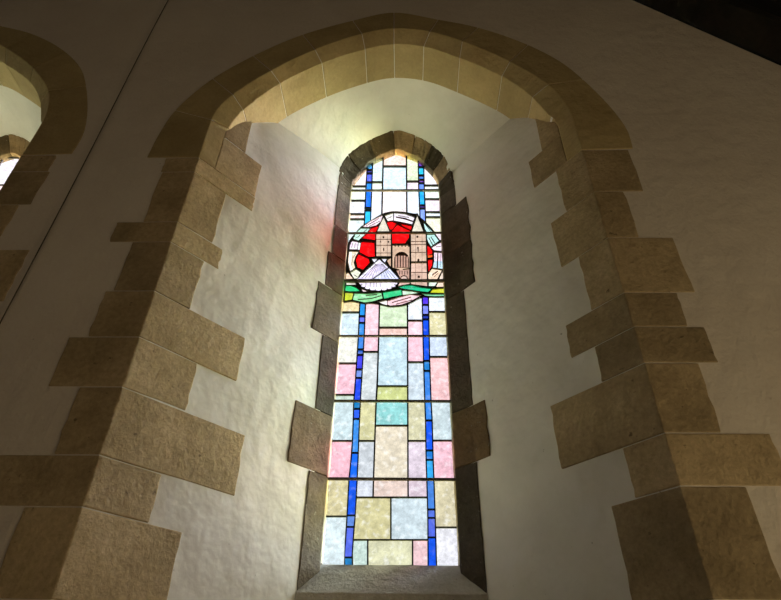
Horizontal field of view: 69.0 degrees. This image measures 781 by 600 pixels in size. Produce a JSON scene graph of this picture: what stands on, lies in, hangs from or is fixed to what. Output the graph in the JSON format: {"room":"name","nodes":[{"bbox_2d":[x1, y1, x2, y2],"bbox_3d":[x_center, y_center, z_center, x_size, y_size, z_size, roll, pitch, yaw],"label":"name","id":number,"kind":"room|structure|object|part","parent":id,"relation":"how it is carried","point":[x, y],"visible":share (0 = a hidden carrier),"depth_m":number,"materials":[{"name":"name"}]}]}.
{"room":"church","nodes":[
{"label":"church","id":0,"kind":"room"},
{"bbox_2d":[0,0,780,599],"bbox_3d":[-0.747,-0.883,3.519,8.800,8.716,0.930,0,-37,2],"label":"wall","id":1,"kind":"structure","parent":0,"point":[700,112],"depth_m":2.69,"materials":[{"name":"paint"}]},
{"bbox_2d":[0,134,29,162],"bbox_3d":[-2.764,-0.008,3.306,1.190,3.298,0.313,0,-37,2],"label":"window","id":2,"kind":"structure","parent":1,"relation":"in","point":[12,145],"depth_m":4.10,"materials":[{"name":"stone"}]},
{"bbox_2d":[0,157,18,185],"bbox_3d":[-2.764,0.043,3.315,0.610,2.728,0.026,0,-37,2],"label":"stained glass panel","id":3,"kind":"object","parent":2,"relation":"on","point":[1,162],"visible":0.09,"depth_m":4.13,"materials":[{"name":"glass"}]},
{"bbox_2d":[0,26,87,300],"bbox_3d":[-2.795,0.115,2.528,2.691,4.520,0.460,0,-37,2],"label":"arch surround","id":4,"kind":"object","parent":1,"relation":"attached to","point":[32,66],"visible":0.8,"depth_m":3.08,"materials":[{"name":"stone"}]},
{"bbox_2d":[0,0,168,323],"bbox_3d":[-1.505,-0.647,2.768,0.024,6.696,0.006,0,-37,2],"label":"cable","id":5,"kind":"object","parent":1,"relation":"attached to","point":[167,0],"visible":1,"depth_m":2.70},
{"bbox_2d":[287,130,489,599],"bbox_3d":[0.018,-0.020,3.222,1.190,3.298,0.333,0,-37,2],"label":"window","id":6,"kind":"structure","parent":1,"relation":"in","point":[311,428],"depth_m":2.68,"materials":[{"name":"stone"}]},
{"bbox_2d":[321,156,459,565],"bbox_3d":[0.018,0.034,3.240,0.610,2.740,0.030,0,-37,2],"label":"stained glass panel","id":7,"kind":"object","parent":6,"relation":"on","point":[400,232],"visible":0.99,"depth_m":3.16,"materials":[{"name":"glass"}]},
{"bbox_3d":[0.005,1.167,2.331,0.765,0.174,0.152,0,-37,2],"label":"sill","id":8,"kind":"part","parent":6,"relation":"part of","materials":[{"name":"stone"}]},
{"bbox_2d":[0,13,780,599],"bbox_3d":[-0.011,-0.002,2.536,2.692,4.244,0.461,0,-37,2],"label":"arch surround","id":9,"kind":"object","parent":1,"relation":"attached to","point":[680,543],"visible":0.96,"depth_m":2.18,"materials":[{"name":"stone"}]},
{"bbox_2d":[633,0,780,65],"bbox_3d":[-0.810,-4.210,1.454,9.400,6.617,8.230,0,-37,2],"label":"ceiling","id":10,"kind":"structure","parent":0,"point":[773,7],"depth_m":3.20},
{"bbox_2d":[639,0,780,62],"bbox_3d":[1.811,-1.851,3.471,2.890,3.514,0.188,0,-37,2],"label":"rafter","id":11,"kind":"object","parent":10,"relation":"attached to","point":[735,21],"visible":0.94,"depth_m":3.27,"materials":[{"name":"brown wood"}]}
]}

